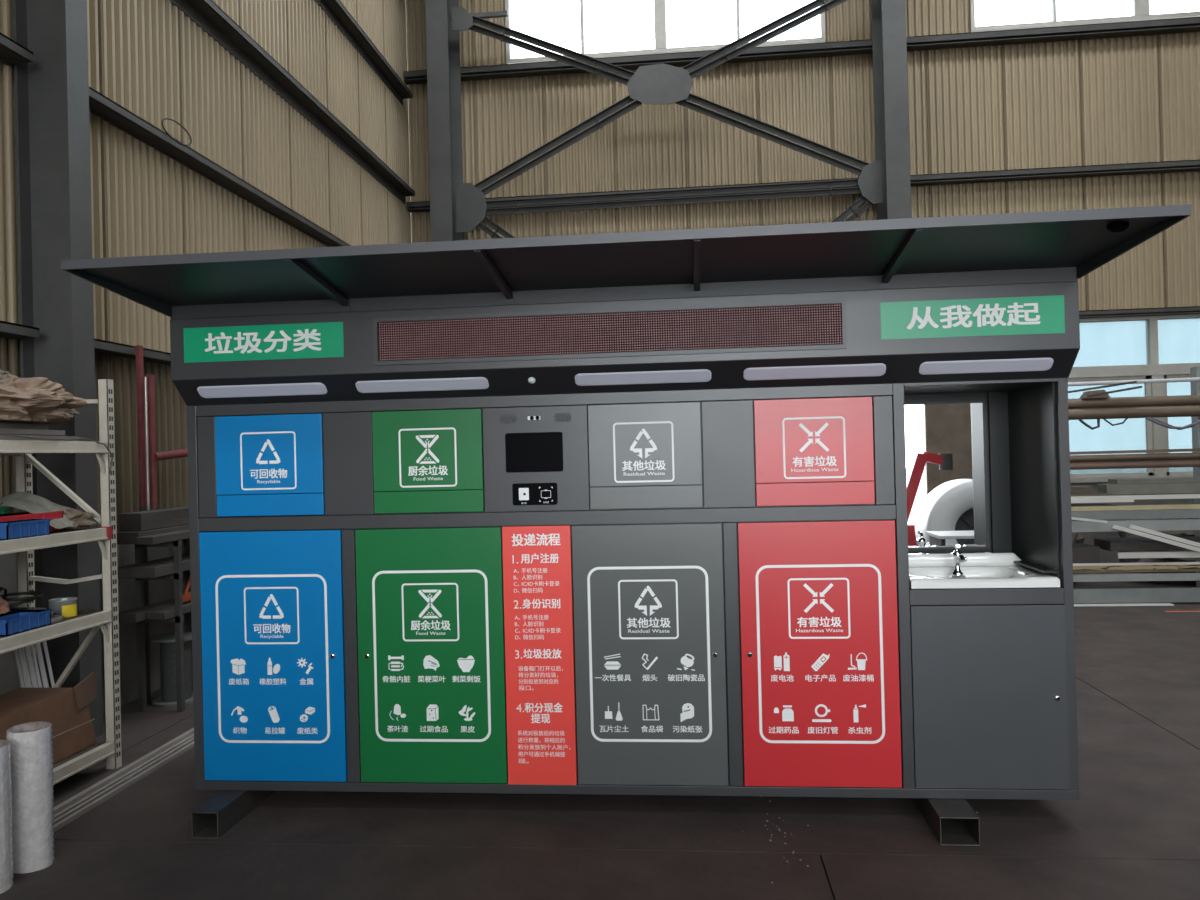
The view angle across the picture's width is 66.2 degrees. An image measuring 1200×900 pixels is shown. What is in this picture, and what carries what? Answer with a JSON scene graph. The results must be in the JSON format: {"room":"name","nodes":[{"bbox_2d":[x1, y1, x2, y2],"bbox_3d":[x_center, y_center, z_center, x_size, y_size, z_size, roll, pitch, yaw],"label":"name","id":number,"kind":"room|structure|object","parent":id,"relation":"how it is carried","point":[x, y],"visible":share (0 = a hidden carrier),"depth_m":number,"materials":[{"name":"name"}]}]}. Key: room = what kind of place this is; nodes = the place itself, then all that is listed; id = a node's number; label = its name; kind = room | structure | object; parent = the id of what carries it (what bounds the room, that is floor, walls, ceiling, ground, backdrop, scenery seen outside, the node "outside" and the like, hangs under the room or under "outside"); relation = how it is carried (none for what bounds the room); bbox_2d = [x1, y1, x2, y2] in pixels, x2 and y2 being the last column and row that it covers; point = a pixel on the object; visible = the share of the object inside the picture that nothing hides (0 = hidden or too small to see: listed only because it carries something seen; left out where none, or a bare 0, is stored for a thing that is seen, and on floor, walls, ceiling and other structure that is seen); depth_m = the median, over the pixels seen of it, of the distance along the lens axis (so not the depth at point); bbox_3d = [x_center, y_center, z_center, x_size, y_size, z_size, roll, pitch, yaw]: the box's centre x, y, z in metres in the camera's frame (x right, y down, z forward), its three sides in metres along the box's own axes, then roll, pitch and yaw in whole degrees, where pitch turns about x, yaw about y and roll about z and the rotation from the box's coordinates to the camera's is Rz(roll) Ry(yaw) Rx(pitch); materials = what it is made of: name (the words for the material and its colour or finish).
{"room":"factory workshop","nodes":[
{"label":"factory workshop","id":0,"kind":"room"},
{"bbox_2d":[0,0,414,713],"bbox_3d":[-3.850,-3.033,3.058,0.370,9.600,21.001,-1,0,6],"label":"wall","id":1,"kind":"structure","parent":0,"point":[294,113],"depth_m":7.55,"materials":[{"name":"brown"}]},
{"bbox_2d":[162,118,191,145],"bbox_3d":[-3.247,-2.440,7.067,0.012,0.161,0.408,-1,0,6],"label":"wire loop","id":2,"kind":"object","parent":1,"relation":"hanging from","point":[164,118],"visible":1,"depth_m":7.06,"materials":[{"name":"grey"}]},
{"bbox_2d":[0,572,1199,899],"bbox_3d":[5.051,1.639,2.148,18.100,0.200,21.400,-1,0,6],"label":"floor","id":3,"kind":"structure","parent":0,"point":[1132,832],"depth_m":4.00,"materials":[{"name":"concrete"}]},
{"bbox_2d":[0,740,13,893],"bbox_3d":[-2.421,1.451,3.634,0.170,0.569,0.171,-1,0,6],"label":"roll","id":4,"kind":"object","parent":3,"relation":"on","point":[6,863],"visible":1,"depth_m":3.62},
{"bbox_2d":[6,721,54,873],"bbox_3d":[-2.382,1.446,3.851,0.167,0.579,0.168,-1,0,6],"label":"roll","id":5,"kind":"object","parent":3,"relation":"on","point":[31,753],"visible":0.84,"depth_m":3.79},
{"bbox_2d":[13,0,102,736],"bbox_3d":[-3.384,-3.030,5.654,0.340,9.600,0.200,-1,0,6],"label":"steel column","id":6,"kind":"structure","parent":3,"relation":"on","point":[52,125],"depth_m":5.63,"materials":[{"name":"metal"}]},
{"bbox_2d":[0,379,121,784],"bbox_3d":[-3.054,0.684,4.104,0.555,2.140,2.065,-1,0,6],"label":"shelving rack","id":7,"kind":"object","parent":3,"relation":"on","point":[107,619],"visible":0.67,"depth_m":5.05,"materials":[{"name":"metal"}]},
{"bbox_2d":[0,597,9,613],"bbox_3d":[-3.041,0.788,4.579,0.188,0.180,0.224,-1,0,6],"label":"glove","id":8,"kind":"object","parent":7,"relation":"on","point":[4,606],"visible":0.75,"depth_m":4.58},
{"bbox_2d":[0,508,9,513],"bbox_3d":[-3.148,0.366,4.574,0.158,0.135,0.388,-1,0,6],"label":"bin","id":9,"kind":"object","parent":7,"relation":"on","point":[2,510],"visible":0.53,"depth_m":4.73,"materials":[{"name":"green plastic"}]},
{"bbox_2d":[13,649,24,687],"bbox_3d":[-3.121,1.283,4.976,0.016,0.648,0.148,-2,0,15],"label":"chrome rod","id":10,"kind":"object","parent":7,"relation":"on","point":[14,651],"visible":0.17,"depth_m":4.95,"materials":[{"name":"white"}]},
{"bbox_2d":[0,587,43,610],"bbox_3d":[-3.030,0.792,4.771,0.259,0.175,0.211,-1,0,6],"label":"cable","id":11,"kind":"object","parent":7,"relation":"on","point":[36,595],"visible":0.57,"depth_m":4.77,"materials":[{"name":"black rubber"}]},
{"bbox_2d":[17,648,28,687],"bbox_3d":[-3.118,1.283,5.005,0.016,0.648,0.148,-2,0,15],"label":"chrome rod","id":12,"kind":"object","parent":7,"relation":"on","point":[19,650],"visible":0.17,"depth_m":4.98,"materials":[{"name":"white"}]},
{"bbox_2d":[0,519,50,539],"bbox_3d":[-2.821,0.385,4.473,0.108,0.080,0.293,-1,0,6],"label":"bin","id":13,"kind":"object","parent":7,"relation":"on","point":[9,530],"visible":1,"depth_m":4.44,"materials":[{"name":"blue plastic"}]},
{"bbox_2d":[0,609,51,635],"bbox_3d":[-2.872,0.844,4.505,0.178,0.075,0.308,-1,0,6],"label":"tray","id":14,"kind":"object","parent":7,"relation":"on","point":[17,621],"visible":1,"depth_m":4.52,"materials":[{"name":"plastic"}]},
{"bbox_2d":[21,647,31,687],"bbox_3d":[-3.116,1.283,5.025,0.016,0.648,0.148,-2,0,15],"label":"chrome rod","id":15,"kind":"object","parent":7,"relation":"on","point":[22,649],"visible":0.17,"depth_m":5.00,"materials":[{"name":"white"}]},
{"bbox_2d":[24,646,35,687],"bbox_3d":[-3.104,1.283,5.044,0.016,0.648,0.148,-2,0,15],"label":"chrome rod","id":16,"kind":"object","parent":7,"relation":"on","point":[26,648],"visible":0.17,"depth_m":5.02,"materials":[{"name":"white"}]},
{"bbox_2d":[0,511,63,531],"bbox_3d":[-2.959,0.377,4.656,0.178,0.105,0.488,-1,0,6],"label":"bin","id":17,"kind":"object","parent":7,"relation":"on","point":[57,514],"visible":0.48,"depth_m":4.72,"materials":[{"name":"red plastic"}]},
{"bbox_2d":[28,646,37,687],"bbox_3d":[-3.111,1.284,5.070,0.016,0.648,0.148,-2,0,15],"label":"chrome rod","id":18,"kind":"object","parent":7,"relation":"on","point":[28,646],"visible":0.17,"depth_m":5.05,"materials":[{"name":"white"}]},
{"bbox_2d":[30,645,41,687],"bbox_3d":[-3.108,1.284,5.100,0.016,0.648,0.148,-2,0,15],"label":"chrome rod","id":19,"kind":"object","parent":7,"relation":"on","point":[31,646],"visible":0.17,"depth_m":5.08,"materials":[{"name":"white"}]},
{"bbox_2d":[0,434,78,440],"bbox_3d":[-2.949,-0.062,4.113,0.120,0.026,1.700,-1,0,6],"label":"plank","id":20,"kind":"object","parent":7,"relation":"on","point":[2,437],"visible":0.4,"depth_m":4.66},
{"bbox_2d":[0,428,64,435],"bbox_3d":[-3.002,-0.093,4.099,0.120,0.026,1.660,-1,0,6],"label":"plank","id":21,"kind":"object","parent":20,"relation":"on","point":[2,430],"visible":0.8,"depth_m":4.67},
{"bbox_2d":[0,423,47,429],"bbox_3d":[-3.055,-0.121,4.074,0.120,0.026,1.600,-1,0,6],"label":"plank","id":22,"kind":"object","parent":21,"relation":"on","point":[2,425],"visible":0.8,"depth_m":4.68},
{"bbox_2d":[25,607,55,614],"bbox_3d":[-2.931,0.855,4.767,0.230,0.064,0.207,-1,0,6],"label":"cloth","id":23,"kind":"object","parent":7,"relation":"on","point":[52,612],"visible":0.05,"depth_m":4.79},
{"bbox_2d":[35,643,46,687],"bbox_3d":[-3.096,1.283,5.124,0.016,0.648,0.148,-2,0,15],"label":"chrome rod","id":24,"kind":"object","parent":7,"relation":"on","point":[37,644],"visible":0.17,"depth_m":5.10,"materials":[{"name":"white"}]},
{"bbox_2d":[38,643,48,687],"bbox_3d":[-3.103,1.284,5.150,0.016,0.648,0.148,-2,0,15],"label":"chrome rod","id":25,"kind":"object","parent":7,"relation":"on","point":[38,643],"visible":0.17,"depth_m":5.13,"materials":[{"name":"white"}]},
{"bbox_2d":[0,371,89,424],"bbox_3d":[-3.018,-0.268,4.606,0.527,0.255,1.224,-1,0,6],"label":"wrapping","id":26,"kind":"object","parent":7,"relation":"on","point":[34,400],"visible":0.91,"depth_m":4.64,"materials":[{"name":"paper"}]},
{"bbox_2d":[0,361,9,378],"bbox_3d":[-3.091,-0.413,4.341,0.403,0.194,0.556,-2,0,27],"label":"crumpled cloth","id":27,"kind":"object","parent":26,"relation":"on","point":[3,374],"visible":1,"depth_m":4.43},
{"bbox_2d":[0,672,96,763],"bbox_3d":[-2.941,1.406,4.603,0.324,0.393,0.885,-1,0,6],"label":"cardboard box","id":28,"kind":"object","parent":7,"relation":"on","point":[67,709],"visible":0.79,"depth_m":4.76,"materials":[{"name":"beige"}]},
{"bbox_2d":[0,491,96,528],"bbox_3d":[-2.979,0.317,4.919,0.360,0.197,0.380,-1,0,6],"label":"sack","id":29,"kind":"object","parent":7,"relation":"on","point":[32,503],"visible":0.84,"depth_m":4.85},
{"bbox_2d":[43,641,54,687],"bbox_3d":[-3.085,1.284,5.178,0.016,0.648,0.148,-2,0,15],"label":"chrome rod","id":30,"kind":"object","parent":7,"relation":"on","point":[44,642],"visible":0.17,"depth_m":5.16,"materials":[{"name":"white"}]},
{"bbox_2d":[0,434,112,473],"bbox_3d":[-2.752,0.022,4.607,0.058,0.215,0.924,-1,0,6],"label":"wire","id":31,"kind":"object","parent":7,"relation":"hanging from","point":[0,434],"visible":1,"depth_m":4.73,"materials":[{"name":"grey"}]},
{"bbox_2d":[51,615,63,623],"bbox_3d":[-2.836,0.869,4.702,0.166,0.026,0.165,-1,0,6],"label":"reel","id":32,"kind":"object","parent":7,"relation":"on","point":[54,618],"visible":0.34,"depth_m":4.69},
{"bbox_2d":[48,597,77,617],"bbox_3d":[-2.849,0.837,4.884,0.140,0.093,0.140,-1,0,6],"label":"tin","id":33,"kind":"object","parent":7,"relation":"on","point":[67,607],"visible":0.85,"depth_m":4.84,"materials":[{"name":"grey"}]},
{"bbox_2d":[63,508,94,528],"bbox_3d":[-2.874,0.372,4.990,0.329,0.109,0.198,-1,0,6],"label":"rag","id":34,"kind":"object","parent":7,"relation":"on","point":[81,519],"visible":0.56,"depth_m":4.94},
{"bbox_2d":[78,609,94,613],"bbox_3d":[-2.875,0.879,5.007,0.200,0.012,0.100,-1,0,6],"label":"steel plate","id":35,"kind":"object","parent":7,"relation":"on","point":[80,611],"visible":0.36,"depth_m":4.99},
{"bbox_2d":[53,737,193,824],"bbox_3d":[-2.415,1.736,5.717,0.018,0.021,4.291,-1,0,5],"label":"metal bar","id":36,"kind":"object","parent":3,"relation":"on","point":[171,752],"visible":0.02,"depth_m":4.76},
{"bbox_2d":[53,734,193,819],"bbox_3d":[-2.453,1.737,5.711,0.020,0.021,4.211,-1,0,5],"label":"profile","id":37,"kind":"object","parent":3,"relation":"on","point":[127,774],"visible":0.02,"depth_m":4.82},
{"bbox_2d":[53,729,193,814],"bbox_3d":[-2.469,1.716,5.733,0.018,0.021,4.371,-1,0,5],"label":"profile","id":38,"kind":"object","parent":37,"relation":"on","point":[96,787],"visible":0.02,"depth_m":4.86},
{"bbox_2d":[54,741,193,831],"bbox_3d":[-2.371,1.735,5.733,0.022,0.021,4.451,-1,0,5],"label":"metal bar","id":39,"kind":"object","parent":3,"relation":"on","point":[57,826],"visible":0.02,"depth_m":4.69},
{"bbox_2d":[54,728,193,807],"bbox_3d":[-2.525,1.739,5.698,0.018,0.021,4.051,-1,0,5],"label":"metal bar","id":40,"kind":"object","parent":3,"relation":"on","point":[192,728],"visible":0.11,"depth_m":4.96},
{"bbox_2d":[135,345,187,704],"bbox_3d":[-3.080,0.521,6.989,0.083,2.500,1.204,-1,0,8],"label":"post","id":41,"kind":"object","parent":3,"relation":"on","point":[145,387],"visible":0.69,"depth_m":6.43,"materials":[{"name":"red"}]},
{"bbox_2d":[135,538,192,711],"bbox_3d":[-2.882,1.192,7.143,0.315,1.150,1.890,-1,0,6],"label":"trestle","id":42,"kind":"object","parent":3,"relation":"on","point":[177,576],"visible":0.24,"depth_m":6.21,"materials":[{"name":"metal"}]},
{"bbox_2d":[118,598,174,622],"bbox_3d":[-2.951,1.099,7.326,0.145,0.059,2.700,-1,0,6],"label":"timber","id":43,"kind":"object","parent":42,"relation":"on","point":[135,615],"visible":0.24,"depth_m":6.07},
{"bbox_2d":[117,524,188,544],"bbox_3d":[-2.939,0.579,7.427,0.175,0.079,2.900,-1,0,6],"label":"timber","id":44,"kind":"object","parent":42,"relation":"on","point":[123,537],"visible":0.25,"depth_m":6.02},
{"bbox_2d":[119,506,188,530],"bbox_3d":[-2.964,0.478,7.204,0.155,0.118,2.350,-1,0,6],"label":"timber","id":45,"kind":"object","parent":44,"relation":"on","point":[169,517],"visible":0.44,"depth_m":6.18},
{"bbox_2d":[117,554,189,577],"bbox_3d":[-2.889,0.803,7.321,0.285,0.069,2.700,-1,0,6],"label":"timber","id":46,"kind":"object","parent":42,"relation":"on","point":[156,568],"visible":0.24,"depth_m":6.04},
{"bbox_2d":[136,529,189,544],"bbox_3d":[-2.805,0.590,7.187,0.120,0.049,2.550,-1,0,6],"label":"timber","id":47,"kind":"object","parent":42,"relation":"on","point":[183,534],"visible":0.44,"depth_m":6.05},
{"bbox_2d":[147,601,190,619],"bbox_3d":[-2.819,1.100,7.162,0.130,0.049,2.200,-1,0,6],"label":"timber","id":48,"kind":"object","parent":42,"relation":"on","point":[168,612],"visible":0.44,"depth_m":6.12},
{"bbox_2d":[183,576,190,602],"bbox_3d":[-2.889,0.980,6.597,0.068,0.173,0.425,-2,0,14],"label":"clamp","id":49,"kind":"object","parent":48,"relation":"on","point":[186,595],"visible":0.18,"depth_m":6.46,"materials":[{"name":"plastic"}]},
{"bbox_2d":[151,632,192,706],"bbox_3d":[-2.983,1.537,6.473,0.310,0.458,0.310,-1,0,6],"label":"spool","id":50,"kind":"object","parent":3,"relation":"on","point":[168,698],"visible":0.67,"depth_m":6.38,"materials":[{"name":"grey"}]},
{"bbox_2d":[191,790,275,838],"bbox_3d":[-1.688,1.665,4.754,0.136,0.117,1.362,-1,0,6],"label":"tube","id":51,"kind":"object","parent":3,"relation":"on","point":[217,815],"visible":0.48,"depth_m":4.20,"materials":[{"name":"metal"}]},
{"bbox_2d":[425,0,464,241],"bbox_3d":[-2.126,-3.021,12.874,0.300,9.600,0.680,-1,0,6],"label":"steel column","id":52,"kind":"structure","parent":3,"relation":"on","point":[442,43],"depth_m":12.55,"materials":[{"name":"metal"}]},
{"bbox_2d":[450,0,882,238],"bbox_3d":[0.857,-4.394,12.565,5.845,3.831,0.108,-1,0,6],"label":"cross bracing","id":53,"kind":"object","parent":52,"relation":"attached to","point":[662,83],"visible":0.83,"depth_m":12.54,"materials":[{"name":"grey metal"}]},
{"bbox_2d":[61,204,1191,799],"bbox_3d":[0.094,0.385,4.318,4.150,2.346,1.922,-1,0,6],"label":"station","id":54,"kind":"object","parent":3,"relation":"on","point":[784,510],"visible":1,"depth_m":4.12,"materials":[{"name":"black metal"}]},
{"bbox_2d":[197,383,326,397],"bbox_3d":[-1.566,-0.276,4.263,0.617,0.052,0.058,-1,0,6],"label":"lamp","id":55,"kind":"object","parent":54,"relation":"attached to","point":[204,390],"depth_m":4.26,"materials":[{"name":"plastic"}]},
{"bbox_2d":[355,377,488,392],"bbox_3d":[-0.810,-0.295,4.187,0.616,0.052,0.058,-1,0,6],"label":"lamp","id":56,"kind":"object","parent":54,"relation":"attached to","point":[362,384],"depth_m":4.18,"materials":[{"name":"plastic"}]},
{"bbox_2d":[499,414,516,423],"bbox_3d":[-0.420,-0.141,4.212,0.082,0.042,0.001,-1,0,6],"label":"speaker grille","id":57,"kind":"object","parent":54,"relation":"attached to","point":[503,418],"depth_m":4.21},
{"bbox_2d":[519,487,552,503],"bbox_3d":[-0.292,0.207,4.193,0.156,0.077,0.002,-1,0,6],"label":"print","id":58,"kind":"object","parent":54,"relation":"attached to","point":[527,495],"depth_m":4.19,"materials":[{"name":"white"}]},
{"bbox_2d":[554,413,571,421],"bbox_3d":[-0.170,-0.147,4.186,0.082,0.042,0.001,-1,0,6],"label":"speaker grille","id":59,"kind":"object","parent":54,"relation":"attached to","point":[558,417],"depth_m":4.19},
{"bbox_2d":[575,369,710,385],"bbox_3d":[0.189,-0.321,4.087,0.606,0.052,0.058,-1,0,6],"label":"lamp","id":60,"kind":"object","parent":54,"relation":"attached to","point":[583,377],"depth_m":4.08,"materials":[{"name":"plastic"}]},
{"bbox_2d":[744,363,885,380],"bbox_3d":[0.934,-0.340,4.012,0.609,0.052,0.058,-1,0,6],"label":"lamp","id":61,"kind":"object","parent":54,"relation":"attached to","point":[752,371],"depth_m":4.01,"materials":[{"name":"plastic"}]},
{"bbox_2d":[904,400,988,549],"bbox_3d":[1.673,0.129,4.633,0.530,0.742,0.016,-1,0,6],"label":"mirror","id":62,"kind":"object","parent":54,"relation":"attached to","point":[947,441],"depth_m":4.63,"materials":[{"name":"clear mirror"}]},
{"bbox_2d":[908,545,1059,588],"bbox_3d":[1.697,0.544,4.234,0.624,0.215,0.466,-1,0,6],"label":"basin","id":63,"kind":"object","parent":54,"relation":"in","point":[1038,567],"depth_m":4.27,"materials":[{"name":"white ceramic"}]},
{"bbox_2d":[919,358,1052,374],"bbox_3d":[1.650,-0.359,3.940,0.550,0.052,0.058,-1,0,6],"label":"lamp","id":64,"kind":"object","parent":54,"relation":"attached to","point":[927,366],"depth_m":3.94,"materials":[{"name":"plastic"}]},
{"bbox_2d":[760,796,977,882],"bbox_3d":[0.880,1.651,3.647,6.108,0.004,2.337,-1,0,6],"label":"debris","id":65,"kind":"object","parent":3,"relation":"on","point":[760,796],"depth_m":3.97,"materials":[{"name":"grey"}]},
{"bbox_2d":[871,0,910,219],"bbox_3d":[3.912,-3.176,12.268,0.300,9.600,0.680,-1,0,6],"label":"steel column","id":66,"kind":"structure","parent":3,"relation":"on","point":[888,17],"depth_m":11.94,"materials":[{"name":"metal"}]},
{"bbox_2d":[912,798,979,845],"bbox_3d":[1.561,1.582,4.456,0.172,0.117,1.305,-1,0,6],"label":"tube","id":67,"kind":"object","parent":3,"relation":"on","point":[953,822],"visible":0.43,"depth_m":3.91,"materials":[{"name":"metal"}]},
{"bbox_2d":[1072,532,1084,573],"bbox_3d":[5.173,1.153,10.994,1.082,0.868,0.956,-2,0,39],"label":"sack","id":68,"kind":"object","parent":3,"relation":"on","point":[1077,538],"visible":0.03,"depth_m":10.71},
{"bbox_2d":[1074,603,1173,605],"bbox_3d":[4.396,1.591,9.410,2.750,0.012,0.080,-1,0,6],"label":"floor strip","id":69,"kind":"object","parent":3,"relation":"on","point":[1130,604],"visible":0.36,"depth_m":9.30,"materials":[{"name":"grey"}]},
{"bbox_2d":[1071,367,1199,602],"bbox_3d":[6.129,0.330,9.717,5.800,2.450,0.830,-1,0,6],"label":"rack","id":70,"kind":"object","parent":3,"relation":"on","point":[1127,594],"visible":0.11,"depth_m":9.39,"materials":[{"name":"metal"}]},
{"bbox_2d":[1071,517,1106,522],"bbox_3d":[4.830,0.698,9.400,0.663,0.109,0.020,-1,0,6],"label":"tube","id":71,"kind":"object","parent":70,"relation":"on","point":[1072,518],"visible":0.64,"depth_m":9.38,"materials":[{"name":"metal"}]},
{"bbox_2d":[1071,492,1111,495],"bbox_3d":[4.414,0.511,9.864,1.950,0.065,0.220,-1,0,6],"label":"board","id":72,"kind":"object","parent":70,"relation":"on","point":[1095,493],"visible":0.24,"depth_m":9.68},
{"bbox_2d":[1071,486,1091,492],"bbox_3d":[4.399,0.445,9.986,1.700,0.070,0.220,-1,0,6],"label":"board","id":73,"kind":"object","parent":72,"relation":"on","point":[1074,489],"visible":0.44,"depth_m":9.80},
{"bbox_2d":[1071,503,1116,506],"bbox_3d":[4.512,0.616,9.814,1.750,0.036,0.460,-1,0,6],"label":"board","id":74,"kind":"object","parent":70,"relation":"on","point":[1089,504],"visible":0.21,"depth_m":9.70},
{"bbox_2d":[1071,498,1133,502],"bbox_3d":[4.316,0.545,9.633,2.400,0.044,0.044,-1,0,6],"label":"bar","id":75,"kind":"object","parent":70,"relation":"on","point":[1083,500],"visible":0.36,"depth_m":9.52,"materials":[{"name":"white metal"}]},
{"bbox_2d":[1068,405,1199,419],"bbox_3d":[5.932,-0.397,9.443,5.700,0.109,0.109,-1,0,6],"label":"pipe","id":76,"kind":"object","parent":70,"relation":"on","point":[1163,411],"visible":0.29,"depth_m":9.44,"materials":[{"name":"metal"}]},
{"bbox_2d":[1079,418,1127,429],"bbox_3d":[5.206,-0.275,9.505,0.495,0.129,0.046,-1,0,6],"label":"strap","id":77,"kind":"object","parent":76,"relation":"hanging from","point":[1080,420],"visible":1,"depth_m":9.50,"materials":[{"name":"grey"}]},
{"bbox_2d":[1068,395,1199,407],"bbox_3d":[5.935,-0.512,9.504,5.700,0.099,0.099,-1,0,6],"label":"pipe","id":78,"kind":"object","parent":76,"relation":"on","point":[1181,399],"visible":0.29,"depth_m":9.51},
{"bbox_2d":[1080,390,1110,398],"bbox_3d":[5.135,-0.579,9.559,0.260,0.085,0.150,-1,0,6],"label":"block","id":79,"kind":"object","parent":78,"relation":"on","point":[1084,395],"visible":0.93,"depth_m":9.49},
{"bbox_2d":[1087,386,1141,396],"bbox_3d":[5.291,-0.601,9.468,0.533,0.102,0.030,-1,0,6],"label":"bar","id":80,"kind":"object","parent":79,"relation":"on","point":[1137,387],"visible":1,"depth_m":9.45,"materials":[{"name":"grey"}]},
{"bbox_2d":[1068,381,1136,392],"bbox_3d":[4.857,-0.599,9.552,1.353,0.192,0.030,-1,0,6],"label":"bar","id":81,"kind":"object","parent":78,"relation":"on","point":[1132,382],"visible":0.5,"depth_m":9.50,"materials":[{"name":"grey"}]},
{"bbox_2d":[1145,417,1199,429],"bbox_3d":[5.891,-0.277,9.396,0.595,0.152,0.048,-1,0,6],"label":"cable","id":82,"kind":"object","parent":76,"relation":"hanging from","point":[1151,419],"visible":1,"depth_m":9.39,"materials":[{"name":"grey plastic"}]},
{"bbox_2d":[1068,377,1199,385],"bbox_3d":[6.007,-0.737,9.773,5.601,0.092,0.042,-1,0,5],"label":"tube","id":83,"kind":"object","parent":70,"relation":"on","point":[1193,379],"visible":0.32,"depth_m":9.78,"materials":[{"name":"grey"}]},
{"bbox_2d":[1070,460,1199,469],"bbox_3d":[5.944,0.143,9.430,5.700,0.070,0.070,-1,0,6],"label":"pipe","id":84,"kind":"object","parent":70,"relation":"on","point":[1183,463],"visible":0.29,"depth_m":9.45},
{"bbox_2d":[1070,459,1199,462],"bbox_3d":[5.953,0.133,9.520,5.700,0.090,0.090,-1,0,6],"label":"pipe","id":85,"kind":"object","parent":70,"relation":"on","point":[1158,459],"visible":0.19,"depth_m":9.53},
{"bbox_2d":[1070,452,1199,461],"bbox_3d":[5.946,0.061,9.470,5.700,0.064,0.064,-1,0,6],"label":"pipe","id":86,"kind":"object","parent":85,"relation":"on","point":[1193,455],"visible":0.29,"depth_m":9.49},
{"bbox_2d":[1070,448,1199,454],"bbox_3d":[5.651,0.013,9.540,5.100,0.045,0.060,-1,0,6],"label":"bar","id":87,"kind":"object","parent":86,"relation":"on","point":[1193,449],"visible":0.44,"depth_m":9.52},
{"bbox_2d":[1071,504,1199,510],"bbox_3d":[5.957,0.583,9.438,5.700,0.044,0.044,-1,0,6],"label":"bar","id":88,"kind":"object","parent":70,"relation":"on","point":[1183,506],"visible":0.44,"depth_m":9.46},
{"bbox_2d":[1071,494,1199,499],"bbox_3d":[6.064,0.481,9.537,5.500,0.044,0.044,-1,0,6],"label":"bar","id":89,"kind":"object","parent":70,"relation":"on","point":[1167,496],"visible":0.44,"depth_m":9.55,"materials":[{"name":"white metal"}]},
{"bbox_2d":[1073,565,1199,572],"bbox_3d":[6.049,1.237,9.692,5.600,0.029,0.490,-1,0,6],"label":"board","id":90,"kind":"object","parent":70,"relation":"on","point":[1192,569],"visible":0.11,"depth_m":9.51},
{"bbox_2d":[1072,544,1099,562],"bbox_3d":[4.471,1.150,9.922,1.620,0.224,0.350,-1,0,6],"label":"crate","id":91,"kind":"object","parent":90,"relation":"on","point":[1081,553],"visible":0.24,"depth_m":9.68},
{"bbox_2d":[1073,565,1199,570],"bbox_3d":[5.780,1.197,9.458,2.413,0.069,0.020,-1,0,6],"label":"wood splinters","id":92,"kind":"object","parent":90,"relation":"on","point":[1127,567],"visible":0.84,"depth_m":9.48,"materials":[{"name":"beige wood"}]},
{"bbox_2d":[1073,562,1199,565],"bbox_3d":[6.019,1.159,9.409,5.600,0.025,0.020,-1,0,6],"label":"bar","id":93,"kind":"object","parent":70,"relation":"on","point":[1147,563],"visible":0.44,"depth_m":9.45,"materials":[{"name":"white metal"}]},
{"bbox_2d":[1094,536,1199,550],"bbox_3d":[6.694,0.973,9.674,2.700,0.104,0.400,-1,0,6],"label":"crate","id":94,"kind":"object","parent":70,"relation":"on","point":[1127,543],"visible":0.8,"depth_m":9.60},
{"bbox_2d":[1098,482,1199,494],"bbox_3d":[6.292,0.396,9.726,1.880,0.110,0.220,-1,0,6],"label":"board","id":95,"kind":"object","parent":70,"relation":"on","point":[1148,488],"visible":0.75,"depth_m":9.67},
{"bbox_2d":[1108,477,1199,483],"bbox_3d":[6.161,0.320,9.790,1.350,0.050,0.220,-1,0,6],"label":"board","id":96,"kind":"object","parent":95,"relation":"on","point":[1171,479],"visible":1,"depth_m":9.72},
{"bbox_2d":[1112,524,1199,551],"bbox_3d":[5.902,0.968,9.291,1.372,0.458,0.028,-1,0,6],"label":"tube","id":97,"kind":"object","parent":70,"relation":"on","point":[1117,527],"visible":1,"depth_m":9.30,"materials":[{"name":"metal"}]},
{"bbox_2d":[1115,551,1199,557],"bbox_3d":[6.777,1.052,9.379,2.880,0.060,0.070,-1,0,6],"label":"bar","id":98,"kind":"object","parent":70,"relation":"on","point":[1149,554],"visible":1,"depth_m":9.45,"materials":[{"name":"white metal"}]},
{"bbox_2d":[1129,524,1199,546],"bbox_3d":[6.061,0.964,9.275,1.372,0.458,0.028,-1,0,6],"label":"tube","id":99,"kind":"object","parent":70,"relation":"on","point":[1131,526],"visible":1,"depth_m":9.30,"materials":[{"name":"metal"}]},
{"bbox_2d":[1118,518,1195,583],"bbox_3d":[6.709,1.106,10.838,1.064,0.882,0.956,-2,0,28],"label":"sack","id":100,"kind":"object","parent":3,"relation":"on","point":[1178,533],"visible":0.16,"depth_m":10.58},
{"bbox_2d":[1165,611,1199,611],"bbox_3d":[5.650,1.560,8.892,0.350,0.006,0.040,-1,0,6],"label":"strip","id":101,"kind":"object","parent":3,"relation":"on","point":[1165,611],"visible":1,"depth_m":8.88,"materials":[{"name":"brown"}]},
{"bbox_2d":[403,0,1199,562],"bbox_3d":[5.998,-3.226,12.626,17.661,9.600,0.390,-1,0,6],"label":"wall","id":102,"kind":"structure","parent":0,"point":[1102,115],"depth_m":12.80,"materials":[{"name":"brown"}]},
{"bbox_2d":[505,0,825,63],"bbox_3d":[0.886,-6.403,13.143,4.534,1.485,0.105,-1,0,6],"label":"window","id":103,"kind":"structure","parent":102,"relation":"in","point":[659,5],"depth_m":13.10,"materials":[{"name":"glass"}]},
{"bbox_2d":[970,0,1199,31],"bbox_3d":[7.361,-6.570,12.493,4.550,1.485,0.105,-1,0,6],"label":"window","id":104,"kind":"structure","parent":102,"relation":"in","point":[1140,9],"depth_m":12.52,"materials":[{"name":"glass"}]},
{"bbox_2d":[1068,314,1199,482],"bbox_3d":[7.358,-0.706,12.457,5.450,2.250,0.140,-1,0,6],"label":"window","id":105,"kind":"structure","parent":102,"relation":"in","point":[1162,346],"depth_m":12.47,"materials":[{"name":"glass"}]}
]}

